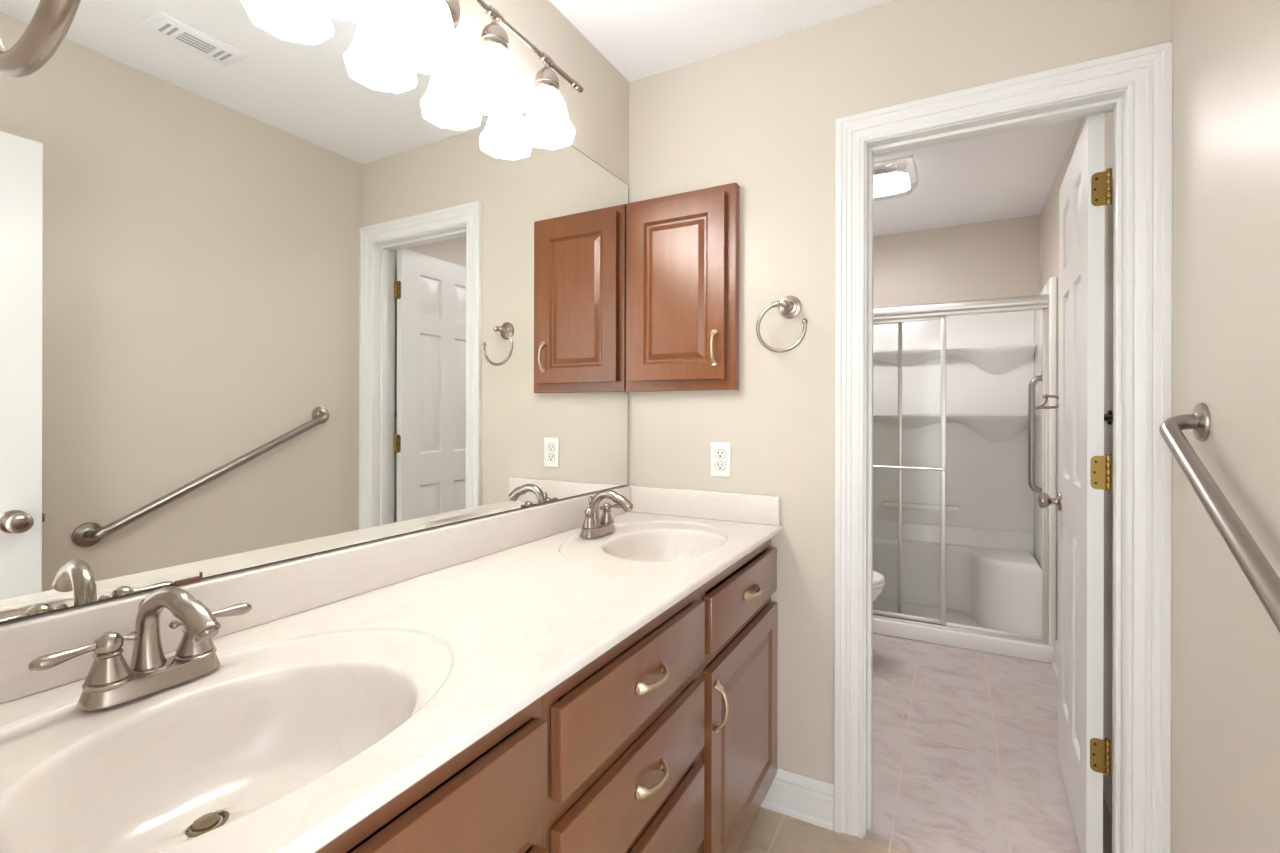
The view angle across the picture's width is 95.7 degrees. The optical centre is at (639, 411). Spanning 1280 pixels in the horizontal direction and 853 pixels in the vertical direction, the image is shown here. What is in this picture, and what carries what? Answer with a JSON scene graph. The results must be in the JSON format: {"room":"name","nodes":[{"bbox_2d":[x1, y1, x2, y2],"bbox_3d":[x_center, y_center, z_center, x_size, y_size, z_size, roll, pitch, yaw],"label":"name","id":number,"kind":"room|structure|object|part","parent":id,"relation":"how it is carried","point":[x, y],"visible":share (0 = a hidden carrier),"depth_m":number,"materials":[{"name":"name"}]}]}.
{"room":"bathroom","nodes":[
{"label":"bathroom","id":0,"kind":"room"},
{"bbox_2d":[0,0,628,702],"bbox_3d":[0.050,0.030,2.378,0.115,2.439,4.388,0,0,28],"label":"wall","id":1,"kind":"structure","parent":0,"point":[598,115],"depth_m":1.75,"materials":[{"name":"beige paint"}]},
{"bbox_2d":[0,0,628,623],"bbox_3d":[-0.463,-0.276,1.298,0.008,1.074,1.764,0,0,28],"label":"wall mirror","id":2,"kind":"object","parent":1,"relation":"attached to","point":[273,289],"visible":0.99,"depth_m":0.99,"materials":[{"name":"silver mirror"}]},
{"bbox_2d":[0,485,630,703],"bbox_3d":[-0.457,0.309,1.300,0.019,0.092,1.777,0,0,28],"label":"backsplash","id":3,"kind":"structure","parent":1,"relation":"attached to","point":[278,591],"depth_m":1.00,"materials":[{"name":"stone"}]},
{"bbox_2d":[303,0,382,21],"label":"vanity light","id":4,"kind":"object","parent":1,"relation":"attached to","point":[353,10],"depth_m":1.07,"materials":[{"name":"white glass"}]},
{"bbox_3d":[-0.532,-0.795,1.016,0.140,0.126,0.140,0,0,28],"label":"lamp shade","id":5,"kind":"part","parent":4,"relation":"part of","materials":[{"name":"white glass"}]},
{"bbox_2d":[389,0,462,75],"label":"vanity light","id":6,"kind":"object","parent":1,"relation":"attached to","point":[423,37],"depth_m":1.19,"materials":[{"name":"white glass"}]},
{"bbox_3d":[-0.437,-0.795,1.192,0.140,0.126,0.140,0,0,28],"label":"lamp shade","id":7,"kind":"part","parent":6,"relation":"part of","materials":[{"name":"white glass"}]},
{"bbox_3d":[-0.437,-0.806,1.192,0.046,0.088,0.046,0,0,28],"label":"bulb","id":8,"kind":"part","parent":6,"relation":"part of","materials":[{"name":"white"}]},
{"bbox_3d":[-0.445,-0.931,1.308,0.027,0.116,0.116,0,0,28],"label":"wall plate","id":9,"kind":"part","parent":6,"relation":"part of","materials":[{"name":"silver metal"}]},
{"bbox_2d":[464,0,582,148],"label":"vanity light","id":10,"kind":"object","parent":1,"relation":"attached to","point":[493,87],"depth_m":1.42,"materials":[{"name":"white glass"}]},
{"bbox_2d":[480,5,508,49],"bbox_3d":[-0.344,-0.901,1.368,0.066,0.098,0.066,0,0,28],"label":"socket","id":11,"kind":"object","parent":10,"relation":"attached to","point":[492,35],"depth_m":1.34,"materials":[{"name":"silver metal"}]},
{"bbox_3d":[-0.342,-0.795,1.367,0.140,0.126,0.140,0,0,28],"label":"lamp shade","id":12,"kind":"part","parent":10,"relation":"part of","materials":[{"name":"white glass"}]},
{"bbox_2d":[534,52,558,90],"bbox_3d":[-0.249,-0.901,1.543,0.066,0.098,0.066,0,0,28],"label":"socket","id":13,"kind":"object","parent":10,"relation":"attached to","point":[546,78],"depth_m":1.52,"materials":[{"name":"silver metal"}]},
{"bbox_3d":[-0.247,-0.795,1.542,0.140,0.126,0.140,0,0,28],"label":"lamp shade","id":14,"kind":"part","parent":10,"relation":"part of","materials":[{"name":"white glass"}]},
{"bbox_2d":[549,0,1081,236],"bbox_3d":[0.756,-1.237,1.997,1.714,0.100,4.388,0,0,28],"label":"ceiling","id":15,"kind":"structure","parent":0,"point":[1012,174],"depth_m":2.03,"materials":[{"name":"white paint"}]},
{"bbox_2d":[874,155,916,197],"bbox_3d":[0.989,-1.144,3.009,0.820,0.085,0.380,0,0,28],"label":"ceiling light","id":16,"kind":"object","parent":15,"relation":"attached to","point":[892,176],"visible":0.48,"depth_m":2.81,"materials":[{"name":"white plastic"}]},
{"bbox_2d":[874,173,908,196],"bbox_3d":[0.989,-1.129,3.009,0.739,0.001,0.289,0,0,28],"label":"diffuser","id":17,"kind":"object","parent":16,"relation":"attached to","point":[887,184],"depth_m":2.87,"materials":[{"name":"white glass"}]},
{"bbox_2d":[628,0,1170,783],"bbox_3d":[0.638,0.032,1.785,1.484,2.439,0.115,0,0,28],"label":"wall","id":18,"kind":"structure","parent":0,"point":[761,117],"depth_m":1.80,"materials":[{"name":"beige paint"}]},
{"bbox_2d":[626,182,739,391],"bbox_3d":[0.125,-0.405,1.948,0.408,0.666,0.088,0,0,28],"label":"upper cabinet","id":19,"kind":"object","parent":18,"relation":"attached to","point":[683,249],"visible":1,"depth_m":1.93,"materials":[{"name":"brown wood"}]},
{"bbox_3d":[0.233,-0.207,1.857,0.025,0.118,0.031,0,0,28],"label":"handle","id":20,"kind":"part","parent":19,"relation":"part of","materials":[{"name":"gold metal"}]},
{"bbox_2d":[711,442,730,476],"bbox_3d":[0.266,0.158,1.916,0.070,0.114,0.008,0,0,28],"label":"wall outlet","id":21,"kind":"object","parent":18,"relation":"attached to","point":[720,452],"visible":1,"depth_m":1.91,"materials":[{"name":"white plastic"}]},
{"bbox_2d":[715,461,724,469],"bbox_3d":[0.266,0.178,1.914,0.035,0.032,0.001,0,0,28],"label":"receptacle","id":22,"kind":"object","parent":21,"relation":"attached to","point":[719,465],"depth_m":1.91,"materials":[{"name":"white plastic"}]},
{"bbox_2d":[715,449,724,458],"bbox_3d":[0.266,0.139,1.914,0.035,0.032,0.001,0,0,28],"label":"receptacle","id":23,"kind":"object","parent":21,"relation":"attached to","point":[719,453],"depth_m":1.91,"materials":[{"name":"white plastic"}]},
{"bbox_2d":[756,296,807,352],"bbox_3d":[0.443,-0.271,1.781,0.157,0.184,0.077,0,0,28],"label":"towel ring","id":24,"kind":"object","parent":18,"relation":"attached to","point":[789,307],"visible":1,"depth_m":1.78,"materials":[{"name":"silver metal"}]},
{"bbox_3d":[0.444,-0.327,1.764,0.023,0.023,0.048,0,0,28],"label":"post","id":25,"kind":"part","parent":24,"relation":"part of","materials":[{"name":"silver metal"}]},
{"bbox_3d":[0.461,-0.327,1.796,0.072,0.072,0.033,0,0,28],"label":"plate","id":26,"kind":"part","parent":24,"relation":"part of","materials":[{"name":"silver metal"}]},
{"bbox_2d":[760,768,833,830],"bbox_3d":[0.475,1.188,1.795,0.243,0.127,0.020,0,0,28],"label":"baseboard","id":27,"kind":"structure","parent":18,"relation":"attached to","point":[798,796],"depth_m":1.78,"materials":[{"name":"white wood"}]},
{"bbox_2d":[834,41,1172,852],"bbox_3d":[0.949,0.189,1.605,0.765,2.127,0.135,0,0,28],"label":"door frame","id":28,"kind":"structure","parent":18,"relation":"attached to","point":[1137,85],"depth_m":1.45,"materials":[{"name":"white wood"}]},
{"bbox_2d":[1038,113,1111,852],"bbox_3d":[1.365,0.222,1.792,0.166,2.030,0.613,0,0,28],"label":"door","id":29,"kind":"structure","parent":28,"relation":"attached to","point":[1084,756],"depth_m":1.60,"materials":[{"name":"white paint"}]},
{"bbox_3d":[1.438,0.312,2.033,0.066,0.066,0.066,0,0,28],"label":"knob","id":30,"kind":"part","parent":29,"relation":"part of","materials":[{"name":"silver metal"}]},
{"bbox_2d":[738,633,1111,852],"bbox_3d":[0.465,1.301,1.470,1.714,0.100,5.588,0,0,28],"label":"floor","id":31,"kind":"structure","parent":0,"point":[965,741],"depth_m":2.05,"materials":[{"name":"grey tile"}]},
{"bbox_2d":[316,697,547,852],"bbox_3d":[-0.489,0.813,0.655,0.572,0.872,0.612,0,0,28],"label":"vanity cabinet","id":32,"kind":"object","parent":31,"relation":"on","point":[491,796],"visible":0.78,"depth_m":0.69,"materials":[{"name":"brown wood"}]},
{"bbox_2d":[0,485,782,852],"bbox_3d":[-0.220,0.378,1.172,0.558,0.228,1.777,0,0,28],"label":"countertop","id":33,"kind":"structure","parent":32,"relation":"on","point":[362,671],"depth_m":0.80,"materials":[{"name":"stone"}]},
{"bbox_2d":[28,587,251,710],"bbox_3d":[-0.630,0.289,0.753,0.181,0.129,0.161,0,0,-19],"label":"faucet","id":34,"kind":"object","parent":33,"relation":"on","point":[110,681],"visible":1,"depth_m":0.72,"materials":[{"name":"silver metal"}]},
{"bbox_3d":[-0.664,0.287,0.695,0.020,0.017,0.100,0,0,28],"label":"lever","id":35,"kind":"part","parent":34,"relation":"part of","materials":[{"name":"silver metal"}]},
{"bbox_3d":[-0.654,0.303,0.713,0.047,0.064,0.047,0,0,28],"label":"handle","id":36,"kind":"part","parent":34,"relation":"part of","materials":[{"name":"silver metal"}]},
{"bbox_3d":[-0.632,0.343,0.753,0.058,0.022,0.147,0,0,28],"label":"plate","id":37,"kind":"part","parent":34,"relation":"part of","materials":[{"name":"silver metal"}]},
{"bbox_3d":[-0.597,0.282,0.736,0.141,0.116,0.051,0,0,28],"label":"spout","id":38,"kind":"part","parent":34,"relation":"part of","materials":[{"name":"silver metal"}]},
{"bbox_3d":[-0.610,0.303,0.794,0.047,0.064,0.047,0,0,28],"label":"handle","id":39,"kind":"part","parent":34,"relation":"part of","materials":[{"name":"silver metal"}]},
{"bbox_3d":[-0.598,0.287,0.811,0.020,0.017,0.100,0,0,28],"label":"lever","id":40,"kind":"part","parent":34,"relation":"part of","materials":[{"name":"silver metal"}]},
{"bbox_2d":[0,627,453,852],"bbox_3d":[-0.484,0.423,0.670,0.433,0.136,0.600,0,0,28],"label":"sink basin","id":41,"kind":"object","parent":33,"relation":"in","point":[206,763],"depth_m":0.72,"materials":[{"name":"white ceramic"}]},
{"bbox_2d":[580,490,632,537],"bbox_3d":[-0.106,0.290,1.698,0.149,0.129,0.161,0,0,-13],"label":"faucet","id":42,"kind":"object","parent":33,"relation":"on","point":[592,527],"visible":1,"depth_m":1.67,"materials":[{"name":"silver metal"}]},
{"bbox_3d":[-0.144,0.304,1.655,0.047,0.064,0.047,0,0,28],"label":"handle","id":43,"kind":"part","parent":42,"relation":"part of","materials":[{"name":"silver metal"}]},
{"bbox_3d":[-0.122,0.344,1.696,0.058,0.022,0.147,0,0,28],"label":"plate","id":44,"kind":"part","parent":42,"relation":"part of","materials":[{"name":"silver metal"}]},
{"bbox_3d":[-0.100,0.305,1.737,0.047,0.064,0.047,0,0,28],"label":"handle","id":45,"kind":"part","parent":42,"relation":"part of","materials":[{"name":"silver metal"}]},
{"bbox_3d":[-0.085,0.288,1.751,0.020,0.017,0.100,0,0,40],"label":"lever","id":46,"kind":"part","parent":42,"relation":"part of","materials":[{"name":"silver metal"}]},
{"bbox_3d":[-0.087,0.284,1.677,0.142,0.116,0.048,0,0,28],"label":"spout","id":47,"kind":"part","parent":42,"relation":"part of","materials":[{"name":"silver metal"}]},
{"bbox_2d":[559,520,727,565],"bbox_3d":[0.026,0.424,1.613,0.433,0.136,0.600,0,0,28],"label":"sink basin","id":48,"kind":"object","parent":33,"relation":"in","point":[633,542],"depth_m":1.72,"materials":[{"name":"white ceramic"}]},
{"bbox_3d":[-0.204,0.864,0.668,0.021,0.534,0.288,0,0,28],"label":"cabinet door","id":49,"kind":"part","parent":32,"relation":"part of","materials":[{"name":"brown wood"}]},
{"bbox_2d":[542,588,704,852],"bbox_3d":[-0.207,0.813,1.177,0.572,0.872,0.572,0,0,28],"label":"vanity cabinet","id":50,"kind":"object","parent":31,"relation":"on","point":[625,731],"visible":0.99,"depth_m":1.01,"materials":[{"name":"brown wood"}]},
{"bbox_3d":[-0.170,0.670,1.155,0.425,0.147,0.537,0,0,28],"label":"drawer","id":51,"kind":"part","parent":50,"relation":"part of","materials":[{"name":"brown wood"}]},
{"bbox_3d":[0.030,0.666,1.046,0.031,0.025,0.112,0,0,28],"label":"handle","id":52,"kind":"part","parent":50,"relation":"part of","materials":[{"name":"gold metal"}]},
{"bbox_3d":[0.031,0.484,1.046,0.031,0.025,0.112,0,0,28],"label":"handle","id":53,"kind":"part","parent":50,"relation":"part of","materials":[{"name":"gold metal"}]},
{"bbox_3d":[-0.170,0.866,1.155,0.425,0.166,0.537,0,0,28],"label":"drawer","id":54,"kind":"part","parent":50,"relation":"part of","materials":[{"name":"brown wood"}]},
{"bbox_2d":[699,539,777,852],"bbox_3d":[0.070,0.814,1.689,0.572,0.872,0.590,0,0,28],"label":"vanity cabinet","id":55,"kind":"object","parent":31,"relation":"on","point":[738,755],"visible":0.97,"depth_m":1.51,"materials":[{"name":"brown wood"}]},
{"bbox_3d":[0.190,0.685,1.341,0.031,0.118,0.025,0,0,28],"label":"handle","id":56,"kind":"part","parent":55,"relation":"part of","materials":[{"name":"gold metal"}]},
{"bbox_3d":[0.311,0.490,1.564,0.031,0.025,0.112,0,0,28],"label":"handle","id":57,"kind":"part","parent":55,"relation":"part of","materials":[{"name":"gold metal"}]},
{"bbox_2d":[873,571,884,600],"bbox_3d":[0.892,0.865,3.042,0.732,0.775,0.444,0,0,28],"label":"toilet","id":58,"kind":"object","parent":31,"relation":"on","point":[878,579],"visible":0.08,"depth_m":2.84,"materials":[{"name":"white ceramic"}]},
{"bbox_3d":[0.933,1.056,3.020,0.630,0.392,0.360,0,0,28],"label":"bowl","id":59,"kind":"part","parent":58,"relation":"part of","materials":[{"name":"white ceramic"}]},
{"bbox_3d":[0.985,0.849,2.992,0.519,0.020,0.376,0,0,28],"label":"seat","id":60,"kind":"part","parent":58,"relation":"part of","materials":[{"name":"white plastic"}]},
{"bbox_3d":[0.985,0.825,2.992,0.518,0.024,0.374,0,0,28],"label":"lid","id":61,"kind":"part","parent":58,"relation":"part of","materials":[{"name":"white plastic"}]},
{"bbox_2d":[873,277,1056,663],"bbox_3d":[1.578,0.291,3.522,1.482,1.926,0.689,0,0,28],"label":"shower stall","id":62,"kind":"object","parent":31,"relation":"on","point":[994,516],"visible":0.52,"depth_m":3.56,"materials":[{"name":"white plastic"}]},
{"bbox_2d":[882,501,958,512],"bbox_3d":[1.793,0.607,3.710,0.445,0.034,0.076,0,0,28],"label":"soap shelf","id":63,"kind":"object","parent":62,"relation":"attached to","point":[914,506],"depth_m":3.70,"materials":[{"name":"white"}]},
{"bbox_2d":[873,414,1035,442],"bbox_3d":[1.729,0.102,3.728,1.352,0.177,0.106,0,0,28],"label":"shelf","id":64,"kind":"object","parent":62,"relation":"attached to","point":[916,428],"depth_m":3.63,"materials":[{"name":"white"}]},
{"bbox_2d":[873,343,1035,374],"bbox_3d":[1.730,-0.313,3.728,1.352,0.177,0.106,0,0,28],"label":"shelf","id":65,"kind":"object","parent":62,"relation":"attached to","point":[982,358],"depth_m":3.61,"materials":[{"name":"white"}]},
{"bbox_3d":[1.704,1.023,3.579,1.254,0.389,0.387,0,0,28],"label":"seat","id":66,"kind":"part","parent":62,"relation":"part of","materials":[{"name":"white plastic"}]},
{"bbox_2d":[873,294,1049,644],"bbox_3d":[1.435,0.286,3.256,1.418,1.763,0.098,0,0,28],"label":"shower door","id":67,"kind":"structure","parent":62,"relation":"attached to","point":[931,311],"depth_m":3.12,"materials":[{"name":"silver metal"}]},
{"bbox_3d":[1.161,0.311,3.440,0.724,1.675,0.018,0,0,28],"label":"sliding panel","id":68,"kind":"part","parent":67,"relation":"part of","materials":[{"name":"clear glass"}]},
{"bbox_3d":[1.325,0.311,3.310,0.751,1.675,0.018,0,0,28],"label":"sliding panel","id":69,"kind":"part","parent":67,"relation":"part of","materials":[{"name":"clear glass"}]},
{"bbox_2d":[1028,374,1041,493],"bbox_3d":[2.113,0.120,3.087,0.070,0.680,0.080,0,0,28],"label":"grab bar","id":70,"kind":"object","parent":62,"relation":"attached to","point":[1032,384],"visible":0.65,"depth_m":3.08,"materials":[{"name":"silver metal"}]},
{"bbox_2d":[873,215,1039,307],"bbox_3d":[1.770,0.035,3.876,1.484,2.439,0.115,0,0,28],"label":"wall","id":71,"kind":"structure","parent":0,"point":[997,258],"depth_m":3.67,"materials":[{"name":"beige paint"}]},
{"bbox_2d":[1040,0,1279,852],"bbox_3d":[1.456,0.034,1.617,0.115,2.439,4.388,0,0,28],"label":"wall","id":72,"kind":"structure","parent":0,"point":[1225,650],"depth_m":1.12,"materials":[{"name":"beige paint"}]},
{"bbox_2d":[1035,394,1058,409],"bbox_3d":[1.928,-0.048,2.727,0.111,0.075,0.060,0,0,28],"label":"wall hook","id":73,"kind":"object","parent":72,"relation":"attached to","point":[1045,396],"visible":0.82,"depth_m":2.73,"materials":[{"name":"silver metal"}]},
{"bbox_3d":[1.939,-0.069,2.721,0.078,0.033,0.022,0,0,28],"label":"arm","id":74,"kind":"part","parent":73,"relation":"part of","materials":[{"name":"silver metal"}]},
{"bbox_2d":[1052,640,1111,815],"bbox_3d":[1.680,1.190,2.177,0.020,0.127,1.570,0,0,28],"label":"baseboard","id":75,"kind":"structure","parent":72,"relation":"attached to","point":[1107,780],"depth_m":1.88,"materials":[{"name":"white wood"}]},
{"bbox_2d":[1104,410,1112,424],"bbox_3d":[1.425,0.018,1.748,0.064,0.048,0.428,0,0,28],"label":"towel bar","id":76,"kind":"object","parent":72,"relation":"attached to","point":[1108,417],"visible":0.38,"depth_m":1.70,"materials":[{"name":"brown metal"}]},
{"bbox_2d":[1159,402,1279,632],"bbox_3d":[0.939,0.215,0.864,0.077,0.470,0.874,0,0,28],"label":"grab bar","id":77,"kind":"object","parent":72,"relation":"attached to","point":[1255,566],"visible":1,"depth_m":0.95,"materials":[{"name":"silver metal"}]},
{"bbox_3d":[-0.264,0.030,0.118,1.484,2.439,0.115,0,0,28],"label":"wall","id":78,"kind":"structure","parent":0,"visible":0},
{"bbox_2d":[0,0,80,76],"bbox_3d":[-0.310,-0.256,0.254,0.157,0.184,0.077,0,0,28],"label":"towel ring","id":79,"kind":"object","parent":78,"relation":"attached to","point":[51,21],"visible":1,"depth_m":0.27,"materials":[{"name":"silver metal"}]}
]}

